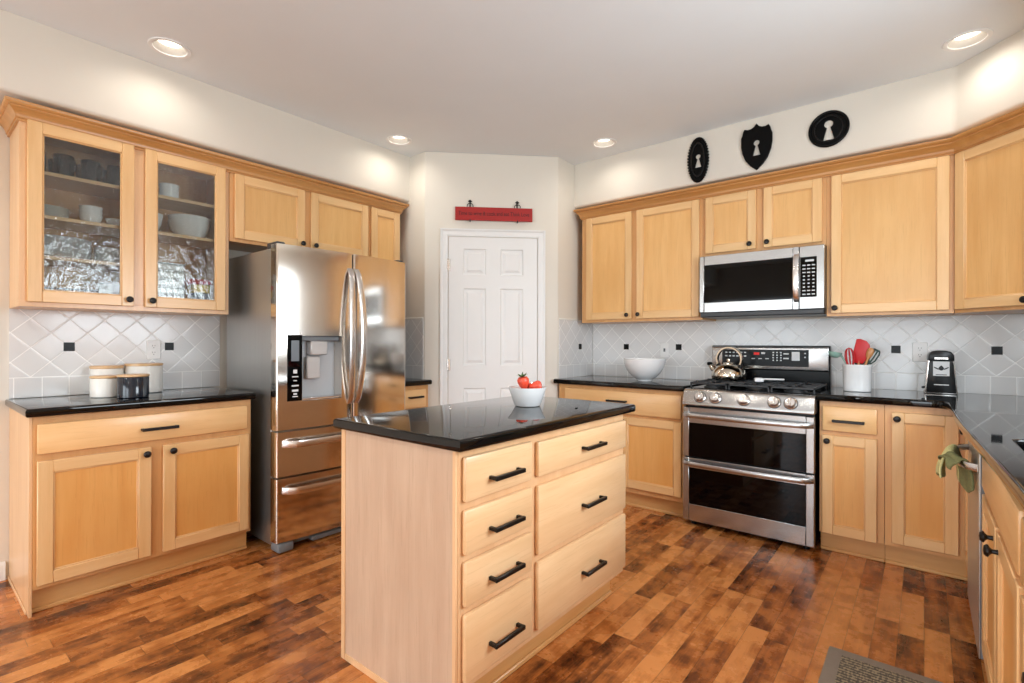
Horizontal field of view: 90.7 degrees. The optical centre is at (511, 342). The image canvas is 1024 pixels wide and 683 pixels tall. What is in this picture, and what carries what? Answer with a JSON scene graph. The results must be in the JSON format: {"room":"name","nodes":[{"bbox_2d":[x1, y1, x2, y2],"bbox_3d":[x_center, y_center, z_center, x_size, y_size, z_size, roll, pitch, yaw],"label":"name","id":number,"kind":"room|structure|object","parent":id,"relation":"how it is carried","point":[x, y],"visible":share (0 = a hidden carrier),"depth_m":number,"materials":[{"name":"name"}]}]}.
{"room":"kitchen","nodes":[
{"label":"kitchen","id":0,"kind":"room"},
{"bbox_2d":[0,126,251,578],"bbox_3d":[-2.649,-0.162,2.543,0.120,2.723,7.627,0,0,39],"label":"wall","id":1,"kind":"structure","parent":0,"point":[4,140],"depth_m":2.55,"materials":[{"name":"paint"}]},
{"bbox_2d":[0,561,5,580],"bbox_3d":[-3.744,1.148,1.100,0.014,0.092,3.750,0,0,39],"label":"baseboard","id":2,"kind":"structure","parent":1,"relation":"attached to","point":[2,564],"depth_m":2.54,"materials":[{"name":"white paint"}]},
{"bbox_2d":[9,309,219,398],"bbox_3d":[-2.238,0.057,2.946,0.007,0.456,0.988,0,0,39],"label":"backsplash","id":3,"kind":"structure","parent":1,"relation":"attached to","point":[52,352],"depth_m":2.83,"materials":[{"name":"tile"}]},
{"bbox_2d":[146,340,160,358],"bbox_3d":[-2.154,0.042,3.038,0.008,0.116,0.072,0,0,39],"label":"wall outlet","id":4,"kind":"object","parent":3,"relation":"attached to","point":[153,347],"visible":1,"depth_m":3.04,"materials":[{"name":"white paint"}]},
{"bbox_2d":[9,119,228,315],"bbox_3d":[-2.118,-0.653,2.807,0.358,0.963,0.922,0,0,39],"label":"upper cabinet","id":5,"kind":"object","parent":1,"relation":"attached to","point":[137,202],"visible":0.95,"depth_m":2.73,"materials":[{"name":"brown wood"}]},
{"bbox_2d":[53,153,76,176],"bbox_3d":[-2.262,-0.889,2.560,0.097,0.109,0.084,0,0,-35],"label":"mug","id":6,"kind":"object","parent":5,"relation":"on","point":[64,164],"visible":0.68,"depth_m":2.53,"materials":[{"name":"black ceramic"}]},
{"bbox_2d":[44,252,91,259],"bbox_3d":[-2.331,-0.434,2.598,0.264,0.017,0.263,0,0,39],"label":"dinner plate","id":7,"kind":"object","parent":5,"relation":"on","point":[45,253],"visible":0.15,"depth_m":2.53,"materials":[{"name":"white ceramic"}]},
{"bbox_2d":[44,250,91,257],"bbox_3d":[-2.331,-0.445,2.598,0.264,0.017,0.263,0,0,39],"label":"dinner plate","id":8,"kind":"object","parent":7,"relation":"on","point":[50,251],"visible":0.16,"depth_m":2.53,"materials":[{"name":"white ceramic"}]},
{"bbox_2d":[44,248,91,255],"bbox_3d":[-2.331,-0.456,2.598,0.264,0.017,0.263,0,0,39],"label":"dinner plate","id":9,"kind":"object","parent":8,"relation":"on","point":[53,249],"visible":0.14,"depth_m":2.53,"materials":[{"name":"white ceramic"}]},
{"bbox_2d":[44,245,91,253],"bbox_3d":[-2.331,-0.467,2.598,0.264,0.017,0.263,0,0,39],"label":"dinner plate","id":10,"kind":"object","parent":9,"relation":"on","point":[56,247],"visible":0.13,"depth_m":2.53,"materials":[{"name":"white ceramic"}]},
{"bbox_2d":[44,243,91,251],"bbox_3d":[-2.331,-0.478,2.598,0.264,0.017,0.263,0,0,39],"label":"dinner plate","id":11,"kind":"object","parent":10,"relation":"on","point":[45,244],"visible":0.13,"depth_m":2.53,"materials":[{"name":"white ceramic"}]},
{"bbox_2d":[44,241,91,249],"bbox_3d":[-2.331,-0.489,2.598,0.264,0.017,0.263,0,0,39],"label":"dinner plate","id":12,"kind":"object","parent":11,"relation":"on","point":[50,242],"visible":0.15,"depth_m":2.53,"materials":[{"name":"white ceramic"}]},
{"bbox_2d":[44,239,91,247],"bbox_3d":[-2.331,-0.500,2.598,0.264,0.017,0.263,0,0,39],"label":"dinner plate","id":13,"kind":"object","parent":12,"relation":"on","point":[52,240],"visible":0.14,"depth_m":2.53,"materials":[{"name":"white ceramic"}]},
{"bbox_2d":[44,236,91,245],"bbox_3d":[-2.331,-0.511,2.598,0.264,0.017,0.263,0,0,39],"label":"dinner plate","id":14,"kind":"object","parent":13,"relation":"on","point":[55,238],"visible":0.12,"depth_m":2.53,"materials":[{"name":"white ceramic"}]},
{"bbox_2d":[44,234,91,243],"bbox_3d":[-2.331,-0.522,2.598,0.264,0.017,0.263,0,0,39],"label":"dinner plate","id":15,"kind":"object","parent":14,"relation":"on","point":[45,235],"visible":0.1,"depth_m":2.53,"materials":[{"name":"white ceramic"}]},
{"bbox_2d":[44,255,119,271],"bbox_3d":[-2.287,-0.416,2.653,0.273,0.018,0.438,0,0,39],"label":"shelf","id":16,"kind":"object","parent":5,"relation":"attached to","point":[50,262],"depth_m":2.67,"materials":[{"name":"brown wood"}]},
{"bbox_2d":[44,215,119,237],"bbox_3d":[-2.286,-0.613,2.653,0.273,0.018,0.438,0,0,39],"label":"shelf","id":17,"kind":"object","parent":5,"relation":"attached to","point":[53,224],"depth_m":2.67,"materials":[{"name":"brown wood"}]},
{"bbox_2d":[44,171,119,200],"bbox_3d":[-2.286,-0.825,2.653,0.273,0.018,0.438,0,0,39],"label":"shelf","id":18,"kind":"object","parent":5,"relation":"attached to","point":[53,182],"depth_m":2.66,"materials":[{"name":"brown wood"}]},
{"bbox_2d":[78,213,102,222],"bbox_3d":[-2.216,-0.645,2.659,0.100,0.045,0.100,0,0,39],"label":"bowl","id":19,"kind":"object","parent":5,"relation":"on","point":[83,216],"visible":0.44,"depth_m":2.63,"materials":[{"name":"white ceramic"}]},
{"bbox_2d":[79,209,102,215],"bbox_3d":[-2.216,-0.667,2.659,0.100,0.045,0.100,0,0,39],"label":"bowl","id":20,"kind":"object","parent":19,"relation":"in","point":[87,211],"visible":0.55,"depth_m":2.62,"materials":[{"name":"white ceramic"}]},
{"bbox_2d":[79,205,102,211],"bbox_3d":[-2.216,-0.689,2.659,0.100,0.045,0.100,0,0,39],"label":"bowl","id":21,"kind":"object","parent":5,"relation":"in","point":[89,207],"visible":0.47,"depth_m":2.62,"materials":[{"name":"white ceramic"}]},
{"bbox_2d":[80,159,104,181],"bbox_3d":[-2.194,-0.889,2.637,0.097,0.109,0.084,0,0,30],"label":"mug","id":22,"kind":"object","parent":5,"relation":"on","point":[90,169],"visible":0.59,"depth_m":2.61,"materials":[{"name":"black ceramic"}]},
{"bbox_2d":[105,218,119,225],"bbox_3d":[-2.147,-0.643,2.745,0.100,0.042,0.100,0,0,39],"label":"bowl","id":23,"kind":"object","parent":5,"relation":"on","point":[114,221],"visible":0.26,"depth_m":2.71,"materials":[{"name":"white ceramic"}]},
{"bbox_2d":[107,165,119,185],"bbox_3d":[-2.125,-0.889,2.721,0.097,0.109,0.084,0,0,21],"label":"mug","id":24,"kind":"object","parent":5,"relation":"on","point":[113,171],"visible":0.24,"depth_m":2.69,"materials":[{"name":"black ceramic"}]},
{"bbox_2d":[158,183,179,197],"bbox_3d":[-1.991,-0.872,2.934,0.102,0.085,0.102,0,0,39],"label":"ramekin","id":25,"kind":"object","parent":5,"relation":"on","point":[167,189],"visible":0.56,"depth_m":2.90,"materials":[{"name":"white ceramic"}]},
{"bbox_2d":[158,231,213,248],"bbox_3d":[-2.000,-0.614,3.004,0.273,0.018,0.434,0,0,39],"label":"shelf","id":26,"kind":"object","parent":5,"relation":"attached to","point":[165,239],"depth_m":3.03,"materials":[{"name":"brown wood"}]},
{"bbox_2d":[158,194,213,216],"bbox_3d":[-2.000,-0.820,3.004,0.273,0.018,0.434,0,0,39],"label":"shelf","id":27,"kind":"object","parent":5,"relation":"attached to","point":[166,204],"depth_m":3.03,"materials":[{"name":"brown wood"}]},
{"bbox_2d":[167,219,210,237],"bbox_3d":[-1.946,-0.672,3.053,0.224,0.098,0.223,0,0,39],"label":"mixing bowl","id":28,"kind":"object","parent":5,"relation":"on","point":[188,227],"visible":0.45,"depth_m":2.98,"materials":[{"name":"white ceramic"}]},
{"bbox_2d":[167,214,210,223],"bbox_3d":[-1.946,-0.702,3.053,0.224,0.098,0.223,0,0,39],"label":"mixing bowl","id":29,"kind":"object","parent":28,"relation":"in","point":[170,216],"visible":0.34,"depth_m":2.96,"materials":[{"name":"white ceramic"}]},
{"bbox_2d":[188,284,209,299],"bbox_3d":[-1.899,-0.269,3.065,0.101,0.158,0.090,0,0,39],"label":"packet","id":30,"kind":"object","parent":5,"relation":"on","point":[195,291],"visible":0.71,"depth_m":3.03,"materials":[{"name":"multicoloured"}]},
{"bbox_2d":[184,278,211,284],"bbox_3d":[-1.905,-0.363,3.057,0.120,0.030,0.130,0,0,39],"label":"flat box","id":31,"kind":"object","parent":30,"relation":"on","point":[189,281],"visible":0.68,"depth_m":3.01,"materials":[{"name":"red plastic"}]},
{"bbox_3d":[-2.046,-0.212,2.933,0.166,0.044,0.216,0,0,39],"label":"storage container","id":32,"kind":"object","parent":5,"relation":"in","visible":0},
{"bbox_2d":[158,293,184,297],"bbox_3d":[-2.046,-0.257,2.933,0.166,0.044,0.216,0,0,39],"label":"storage container","id":33,"kind":"object","parent":32,"relation":"on","point":[159,294],"visible":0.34,"depth_m":2.91,"materials":[{"name":"clear plastic"}]},
{"bbox_2d":[158,285,184,294],"bbox_3d":[-2.045,-0.302,2.933,0.166,0.044,0.216,0,0,39],"label":"storage container","id":34,"kind":"object","parent":33,"relation":"on","point":[161,289],"visible":0.46,"depth_m":2.91,"materials":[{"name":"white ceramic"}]},
{"bbox_2d":[158,277,185,286],"bbox_3d":[-2.045,-0.347,2.933,0.166,0.044,0.216,0,0,39],"label":"storage container","id":35,"kind":"object","parent":34,"relation":"on","point":[161,281],"visible":0.46,"depth_m":2.91,"materials":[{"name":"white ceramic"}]},
{"bbox_2d":[158,269,185,279],"bbox_3d":[-2.045,-0.392,2.933,0.166,0.044,0.216,0,0,39],"label":"storage container","id":36,"kind":"object","parent":35,"relation":"on","point":[161,273],"visible":0.46,"depth_m":2.91,"materials":[{"name":"clear plastic"}]},
{"bbox_2d":[158,262,184,271],"bbox_3d":[-2.045,-0.437,2.933,0.166,0.044,0.216,0,0,39],"label":"storage container","id":37,"kind":"object","parent":36,"relation":"on","point":[161,265],"visible":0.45,"depth_m":2.91,"materials":[{"name":"clear plastic"}]},
{"bbox_2d":[229,172,368,255],"bbox_3d":[-1.508,-0.877,3.553,0.358,0.513,0.998,0,0,39],"label":"upper cabinet","id":38,"kind":"object","parent":1,"relation":"attached to","point":[261,212],"visible":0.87,"depth_m":3.37,"materials":[{"name":"brown wood"}]},
{"bbox_2d":[0,96,408,214],"bbox_3d":[-1.708,-1.080,3.309,0.362,0.082,2.325,0,0,39],"label":"crown molding","id":39,"kind":"structure","parent":38,"relation":"attached to","point":[12,110],"depth_m":2.83,"materials":[{"name":"brown wood"}]},
{"bbox_2d":[368,207,399,260],"bbox_3d":[-1.100,-0.651,4.054,0.358,0.963,0.293,0,0,39],"label":"upper cabinet","id":40,"kind":"object","parent":1,"relation":"attached to","point":[384,226],"visible":0.23,"depth_m":3.95,"materials":[{"name":"brown wood"}]},
{"bbox_2d":[0,9,409,202],"bbox_3d":[-2.892,-1.346,1.899,0.354,0.377,6.120,0,0,39],"label":"wall","id":41,"kind":"structure","parent":0,"point":[41,64],"depth_m":2.84,"materials":[{"name":"paint"}]},
{"bbox_2d":[0,505,987,682],"bbox_3d":[-0.926,1.263,1.133,4.638,0.120,7.687,0,0,39],"label":"floor","id":42,"kind":"structure","parent":0,"point":[689,602],"depth_m":2.19,"materials":[{"name":"brown wood"}]},
{"bbox_2d":[8,399,250,617],"bbox_3d":[-2.011,0.762,2.723,0.638,0.876,0.939,0,0,39],"label":"base cabinet","id":43,"kind":"object","parent":42,"relation":"on","point":[99,502],"visible":0.98,"depth_m":2.46,"materials":[{"name":"brown wood"}]},
{"bbox_2d":[5,387,255,417],"bbox_3d":[-2.017,0.305,2.728,0.623,0.038,0.960,0,0,39],"label":"countertop","id":44,"kind":"structure","parent":43,"relation":"on","point":[32,407],"depth_m":2.52,"materials":[{"name":"black stone"}]},
{"bbox_2d":[89,375,116,397],"bbox_3d":[-2.143,0.230,2.672,0.142,0.111,0.142,0,0,39],"label":"canister","id":45,"kind":"object","parent":44,"relation":"on","point":[101,386],"visible":0.82,"depth_m":2.61,"materials":[{"name":"white ceramic"}]},
{"bbox_2d":[89,365,123,393],"bbox_3d":[-2.248,0.206,2.804,0.152,0.158,0.152,0,0,39],"label":"canister","id":46,"kind":"object","parent":44,"relation":"on","point":[95,369],"visible":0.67,"depth_m":2.75,"materials":[{"name":"white ceramic"}]},
{"bbox_2d":[116,373,149,398],"bbox_3d":[-1.980,0.225,2.643,0.140,0.120,0.140,0,0,39],"label":"canister","id":47,"kind":"object","parent":44,"relation":"on","point":[128,385],"visible":1,"depth_m":2.59,"materials":[{"name":"black ceramic"}]},
{"bbox_2d":[124,363,162,392],"bbox_3d":[-2.127,0.202,2.922,0.184,0.166,0.184,0,0,39],"label":"canister","id":48,"kind":"object","parent":44,"relation":"on","point":[155,370],"visible":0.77,"depth_m":2.88,"materials":[{"name":"white ceramic"}]},
{"bbox_2d":[227,241,404,552],"bbox_3d":[-1.271,0.309,3.400,0.786,1.778,0.918,0,0,39],"label":"refrigerator","id":49,"kind":"object","parent":42,"relation":"on","point":[317,336],"visible":0.77,"depth_m":3.05,"materials":[{"name":"metal"}]},
{"bbox_2d":[302,336,338,340],"bbox_3d":[-1.183,-0.025,3.083,0.058,0.030,0.248,0,0,39],"label":"hood","id":50,"kind":"object","parent":49,"relation":"attached to","point":[304,338],"depth_m":3.06,"materials":[{"name":"grey plastic"}]},
{"bbox_2d":[405,385,427,409],"bbox_3d":[-0.967,0.765,4.003,0.630,0.876,0.335,0,0,39],"label":"base cabinet","id":51,"kind":"object","parent":42,"relation":"on","point":[415,396],"visible":0.19,"depth_m":3.85,"materials":[{"name":"brown wood"}]},
{"bbox_2d":[405,378,431,385],"bbox_3d":[-0.974,0.307,4.012,0.614,0.038,0.348,0,0,39],"label":"countertop","id":52,"kind":"structure","parent":51,"relation":"on","point":[408,381],"depth_m":3.86,"materials":[{"name":"black stone"}]},
{"bbox_2d":[333,396,634,682],"bbox_3d":[-0.043,0.748,2.159,0.696,0.914,1.170,0,0,39],"label":"kitchen island","id":53,"kind":"object","parent":42,"relation":"on","point":[475,534],"visible":1,"depth_m":1.77,"materials":[{"name":"brown wood"}]},
{"bbox_2d":[333,396,634,451],"bbox_3d":[-0.048,0.309,2.164,0.682,0.038,1.170,0,0,39],"label":"island countertop","id":54,"kind":"structure","parent":53,"relation":"on","point":[464,426],"depth_m":1.90,"materials":[{"name":"black stone"}]},
{"bbox_2d":[509,385,546,406],"bbox_3d":[0.071,0.247,2.330,0.176,0.086,0.176,0,0,39],"label":"bowl","id":55,"kind":"object","parent":54,"relation":"on","point":[521,397],"visible":0.93,"depth_m":2.27,"materials":[{"name":"white ceramic"}]},
{"bbox_2d":[517,372,528,388],"bbox_3d":[0.050,0.177,2.329,0.059,0.086,0.056,0,0,-36],"label":"strawberry","id":56,"kind":"object","parent":55,"relation":"in","point":[523,381],"visible":0.82,"depth_m":2.31,"materials":[{"name":"red plant"}]},
{"bbox_2d":[559,384,685,517],"bbox_3d":[0.941,0.769,3.960,1.020,0.876,0.636,0,0,39],"label":"base cabinet","id":57,"kind":"object","parent":42,"relation":"on","point":[653,450],"visible":0.37,"depth_m":3.58,"materials":[{"name":"brown wood"}]},
{"bbox_2d":[553,375,702,391],"bbox_3d":[0.940,0.312,3.977,1.058,0.038,0.620,0,0,39],"label":"countertop","id":58,"kind":"structure","parent":57,"relation":"on","point":[681,385],"depth_m":3.81,"materials":[{"name":"black stone"}]},
{"bbox_2d":[624,358,665,380],"bbox_3d":[1.015,0.207,3.870,0.314,0.170,0.314,0,0,39],"label":"serving bowl","id":59,"kind":"object","parent":58,"relation":"on","point":[642,369],"visible":1,"depth_m":3.76,"materials":[{"name":"white ceramic"}]},
{"bbox_2d":[682,345,830,549],"bbox_3d":[1.618,0.615,3.352,0.761,1.188,0.720,0,0,39],"label":"range","id":60,"kind":"object","parent":42,"relation":"on","point":[751,460],"visible":0.98,"depth_m":3.13,"materials":[{"name":"silver metal"}]},
{"bbox_2d":[707,347,746,380],"bbox_3d":[1.538,0.145,3.590,0.233,0.235,0.236,0,0,1],"label":"kettle","id":61,"kind":"object","parent":60,"relation":"on","point":[729,371],"visible":1,"depth_m":3.52,"materials":[{"name":"silver metal"}]},
{"bbox_2d":[682,400,820,549],"bbox_3d":[1.617,0.762,3.352,0.759,0.893,0.718,0,0,39],"label":"oven","id":62,"kind":"object","parent":60,"relation":"in","point":[752,467],"depth_m":3.08,"materials":[{"name":"silver glass"}]},
{"bbox_2d":[689,385,826,394],"bbox_3d":[1.650,0.310,3.390,0.757,0.011,0.484,0,0,39],"label":"cooktop","id":63,"kind":"object","parent":60,"relation":"in","point":[717,387],"depth_m":3.28,"materials":[{"name":"black metal"}]},
{"bbox_2d":[819,401,884,562],"bbox_3d":[2.068,0.772,3.040,0.304,0.876,0.636,0,0,39],"label":"base cabinet","id":64,"kind":"object","parent":42,"relation":"on","point":[852,435],"visible":0.97,"depth_m":2.83,"materials":[{"name":"brown wood"}]},
{"bbox_2d":[818,646,942,682],"bbox_3d":[1.086,1.199,1.467,0.410,0.016,1.030,0,0,39],"label":"floor mat","id":65,"kind":"object","parent":42,"relation":"on","point":[840,666],"visible":1,"depth_m":1.83,"materials":[{"name":"grey fabric"}]},
{"bbox_2d":[885,405,967,580],"bbox_3d":[2.443,0.773,2.546,0.900,0.876,0.926,0,0,39],"label":"base cabinet","id":66,"kind":"object","parent":42,"relation":"on","point":[926,513],"visible":0.53,"depth_m":2.63,"materials":[{"name":"brown wood"}]},
{"bbox_2d":[817,387,1023,508],"bbox_3d":[1.595,0.313,1.747,1.221,0.038,3.257,0,0,39],"label":"countertop","id":67,"kind":"structure","parent":66,"relation":"on","point":[993,424],"depth_m":2.04,"materials":[{"name":"black stone"}]},
{"bbox_2d":[842,364,872,391],"bbox_3d":[2.094,0.213,3.067,0.154,0.163,0.116,0,0,39],"label":"utensil crock","id":68,"kind":"object","parent":67,"relation":"on","point":[856,378],"visible":0.98,"depth_m":3.02,"materials":[{"name":"white ceramic"}]},
{"bbox_2d":[828,351,845,363],"bbox_3d":[2.047,0.165,3.107,0.076,0.226,0.183,0,0,-38],"label":"ladle","id":69,"kind":"object","parent":68,"relation":"in","point":[831,353],"visible":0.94,"depth_m":3.12,"materials":[{"name":"teal plastic"}]},
{"bbox_2d":[828,351,841,357],"bbox_3d":[2.014,0.073,3.150,0.074,0.042,0.075,0,0,32],"label":"bowl","id":70,"kind":"object","parent":69,"relation":"on","point":[832,354],"depth_m":3.13,"materials":[{"name":"green ceramic"}]},
{"bbox_2d":[844,348,854,364],"bbox_3d":[2.053,0.153,3.074,0.049,0.246,0.049,0,0,-28],"label":"whisk","id":71,"kind":"object","parent":68,"relation":"in","point":[848,349],"visible":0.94,"depth_m":3.07,"materials":[{"name":"red plastic"}]},
{"bbox_2d":[853,339,869,364],"bbox_3d":[2.111,0.127,3.053,0.085,0.299,0.013,0,0,39],"label":"spatula","id":72,"kind":"object","parent":68,"relation":"in","point":[861,346],"visible":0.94,"depth_m":3.05,"materials":[{"name":"red plastic"}]},
{"bbox_2d":[864,348,873,364],"bbox_3d":[2.119,0.154,3.033,0.092,0.246,0.015,0,0,39],"label":"wooden spoon","id":73,"kind":"object","parent":68,"relation":"in","point":[869,353],"visible":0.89,"depth_m":3.02,"materials":[{"name":"brown wood"}]},
{"bbox_2d":[866,348,873,358],"bbox_3d":[2.137,0.065,3.019,0.038,0.071,0.015,21,13,37],"label":"bowl","id":74,"kind":"object","parent":73,"relation":"on","point":[869,353],"depth_m":3.01,"materials":[{"name":"brown wood"}]},
{"bbox_2d":[921,350,957,394],"bbox_3d":[2.481,0.171,2.936,0.161,0.250,0.122,0,0,36],"label":"countertop appliance","id":75,"kind":"object","parent":67,"relation":"on","point":[940,373],"visible":1,"depth_m":2.89,"materials":[{"name":"black plastic"}]},
{"bbox_2d":[957,441,984,659],"bbox_3d":[2.037,0.773,1.877,0.636,0.863,0.600,0,0,39],"label":"dishwasher","id":76,"kind":"object","parent":42,"relation":"on","point":[974,464],"visible":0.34,"depth_m":1.89,"materials":[{"name":"grey metal"}]},
{"bbox_2d":[936,444,961,480],"bbox_3d":[1.832,0.508,2.116,0.188,0.145,0.086,0,0,-45],"label":"dish towel","id":77,"kind":"object","parent":76,"relation":"hanging from","point":[940,467],"visible":0.6,"depth_m":2.10,"materials":[{"name":"green fabric"}]},
{"bbox_2d":[938,451,974,492],"bbox_3d":[1.724,0.505,1.969,0.080,0.139,0.166,0,0,27],"label":"dish towel","id":78,"kind":"object","parent":76,"relation":"hanging from","point":[966,477],"visible":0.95,"depth_m":1.93,"materials":[{"name":"green fabric"}]},
{"bbox_2d":[979,458,1023,682],"bbox_3d":[1.580,0.771,1.261,0.606,0.876,0.914,0,0,39],"label":"base cabinet","id":79,"kind":"object","parent":42,"relation":"on","point":[1000,535],"visible":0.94,"depth_m":1.37,"materials":[{"name":"brown wood"}]},
{"bbox_2d":[1020,517,1023,682],"bbox_3d":[1.050,0.769,0.612,0.606,0.876,0.760,0,0,39],"label":"base cabinet","id":80,"kind":"object","parent":42,"relation":"on","point":[1022,518],"visible":1,"depth_m":1.03,"materials":[{"name":"brown wood"}]},
{"bbox_2d":[400,152,589,406],"bbox_3d":[-0.186,-0.157,4.450,1.282,2.723,1.317,0,0,39],"label":"wall","id":81,"kind":"structure","parent":0,"point":[440,182],"depth_m":4.08,"materials":[{"name":"paint"}]},
{"bbox_2d":[405,317,423,378],"bbox_3d":[-0.904,0.042,4.179,0.508,0.491,0.008,0,0,39],"label":"backsplash","id":82,"kind":"structure","parent":81,"relation":"attached to","point":[413,326],"depth_m":4.08,"materials":[{"name":"tile"}]},
{"bbox_2d":[447,237,536,403],"bbox_3d":[-0.155,0.176,4.031,0.724,2.037,0.076,0,0,-6],"label":"door","id":83,"kind":"structure","parent":81,"relation":"in","point":[492,324],"depth_m":4.06,"materials":[{"name":"white paint"}]},
{"bbox_2d":[440,228,544,404],"bbox_3d":[-0.152,0.148,4.060,0.844,2.113,0.022,0,0,-6],"label":"trim","id":84,"kind":"structure","parent":81,"relation":"attached to","point":[444,232],"depth_m":4.04,"materials":[{"name":"white paint"}]},
{"bbox_2d":[559,318,592,377],"bbox_3d":[0.555,0.046,4.338,0.008,0.491,0.535,0,0,39],"label":"backsplash","id":85,"kind":"structure","parent":81,"relation":"attached to","point":[575,336],"depth_m":4.32,"materials":[{"name":"tile"}]},
{"label":"wall hook","id":86,"kind":"object","parent":81,"relation":"attached to","visible":0},
{"bbox_2d":[455,206,531,221],"bbox_3d":[-0.144,-1.026,4.044,0.618,0.106,0.017,0,0,-6],"label":"wooden sign","id":87,"kind":"object","parent":86,"relation":"hanging from","point":[461,213],"visible":1,"depth_m":4.04,"materials":[{"name":"red paint"}]},
{"bbox_2d":[0,0,1023,164],"bbox_3d":[-0.920,-1.522,1.133,4.638,0.004,7.687,0,0,39],"label":"ceiling","id":88,"kind":"structure","parent":0,"point":[548,78],"depth_m":2.66,"materials":[{"name":"paint"}]},
{"bbox_2d":[147,37,191,58],"bbox_3d":[-1.766,-1.542,2.610,0.192,0.052,0.192,0,0,39],"label":"recessed light","id":89,"kind":"object","parent":88,"relation":"in","point":[167,47],"visible":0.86,"depth_m":2.64,"materials":[{"name":"white paint"}]},
{"bbox_2d":[386,135,411,145],"bbox_3d":[-0.848,-1.540,3.790,0.192,0.052,0.192,0,0,39],"label":"recessed light","id":90,"kind":"object","parent":88,"relation":"in","point":[401,140],"visible":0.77,"depth_m":3.83,"materials":[{"name":"white paint"}]},
{"bbox_2d":[591,138,616,147],"bbox_3d":[0.699,-1.536,3.837,0.192,0.052,0.192,0,0,39],"label":"recessed light","id":91,"kind":"object","parent":88,"relation":"in","point":[602,142],"visible":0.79,"depth_m":3.88,"materials":[{"name":"white paint"}]},
{"bbox_2d":[942,28,993,51],"bbox_3d":[2.274,-1.532,2.525,0.192,0.052,0.192,0,0,39],"label":"recessed light","id":92,"kind":"object","parent":88,"relation":"in","point":[972,38],"visible":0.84,"depth_m":2.55,"materials":[{"name":"white paint"}]},
{"bbox_2d":[574,29,1023,208],"bbox_3d":[-0.424,-1.340,0.728,3.096,0.377,7.427,0,0,39],"label":"wall","id":93,"kind":"structure","parent":0,"point":[988,86],"depth_m":3.08,"materials":[{"name":"paint"}]},
{"bbox_2d":[687,137,708,182],"bbox_3d":[1.340,-1.316,3.639,0.160,0.329,0.020,0,0,39],"label":"wall plaque","id":94,"kind":"object","parent":93,"relation":"attached to","point":[699,146],"visible":1,"depth_m":3.63,"materials":[{"name":"black metal"}]},
{"bbox_2d":[741,123,772,169],"bbox_3d":[1.643,-1.315,3.394,0.194,0.311,0.018,0,0,39],"label":"wall plaque","id":95,"kind":"object","parent":93,"relation":"attached to","point":[764,134],"visible":1,"depth_m":3.38,"materials":[{"name":"black metal"}]},
{"bbox_2d":[808,110,849,147],"bbox_3d":[1.962,-1.325,3.132,0.221,0.225,0.018,0,0,39],"label":"wall plaque","id":96,"kind":"object","parent":93,"relation":"attached to","point":[840,127],"visible":1,"depth_m":3.12,"materials":[{"name":"black metal"}]},
{"bbox_2d":[599,314,1014,395],"bbox_3d":[1.452,-0.153,4.040,4.578,2.723,0.120,0,0,39],"label":"wall","id":97,"kind":"structure","parent":0,"point":[826,317],"depth_m":3.61,"materials":[{"name":"paint"}]},
{"bbox_2d":[582,199,715,323],"bbox_3d":[1.062,-0.646,4.045,1.005,0.963,0.358,0,0,39],"label":"upper cabinet","id":98,"kind":"object","parent":97,"relation":"attached to","point":[643,265],"visible":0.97,"depth_m":3.90,"materials":[{"name":"brown wood"}]},
{"bbox_2d":[573,107,1023,219],"bbox_3d":[1.598,-1.072,3.430,0.366,0.082,2.771,0,0,-45],"label":"crown molding","id":99,"kind":"structure","parent":98,"relation":"attached to","point":[1013,121],"depth_m":3.11,"materials":[{"name":"brown wood"}]},
{"bbox_2d":[703,177,826,256],"bbox_3d":[1.746,-0.867,3.486,0.760,0.519,0.358,0,0,39],"label":"upper cabinet","id":100,"kind":"object","parent":97,"relation":"attached to","point":[789,215],"visible":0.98,"depth_m":3.34,"materials":[{"name":"brown wood"}]},
{"bbox_2d":[699,244,826,318],"bbox_3d":[1.719,-0.390,3.450,0.757,0.426,0.438,0,0,39],"label":"microwave","id":101,"kind":"object","parent":100,"relation":"attached to","point":[783,282],"visible":1,"depth_m":3.30,"materials":[{"name":"silver metal"}]},
{"bbox_2d":[593,314,1023,395],"bbox_3d":[1.907,0.066,3.585,3.040,0.456,0.007,0,0,39],"label":"backsplash","id":102,"kind":"structure","parent":97,"relation":"attached to","point":[988,350],"depth_m":3.27,"materials":[{"name":"tile"}]},
{"bbox_2d":[660,343,668,356],"bbox_3d":[1.241,0.060,4.117,0.072,0.116,0.014,0,0,39],"label":"wall switch","id":103,"kind":"object","parent":102,"relation":"attached to","point":[664,347],"visible":1,"depth_m":4.12,"materials":[{"name":"white paint"}]},
{"bbox_2d":[912,343,927,361],"bbox_3d":[2.498,0.058,3.095,0.072,0.116,0.008,0,0,39],"label":"wall outlet","id":104,"kind":"object","parent":102,"relation":"attached to","point":[919,350],"visible":1,"depth_m":3.09,"materials":[{"name":"white paint"}]},
{"bbox_2d":[827,155,954,317],"bbox_3d":[2.272,-0.643,3.056,0.599,0.963,0.358,0,0,39],"label":"upper cabinet","id":105,"kind":"object","parent":97,"relation":"attached to","point":[890,229],"visible":0.97,"depth_m":2.93,"materials":[{"name":"brown wood"}]},
{"bbox_2d":[953,128,1023,315],"bbox_3d":[2.659,-0.642,2.576,0.608,0.963,0.613,0,0,39],"label":"upper cabinet","id":106,"kind":"object","parent":97,"relation":"attached to","point":[989,176],"visible":0.98,"depth_m":2.58,"materials":[{"name":"brown wood"}]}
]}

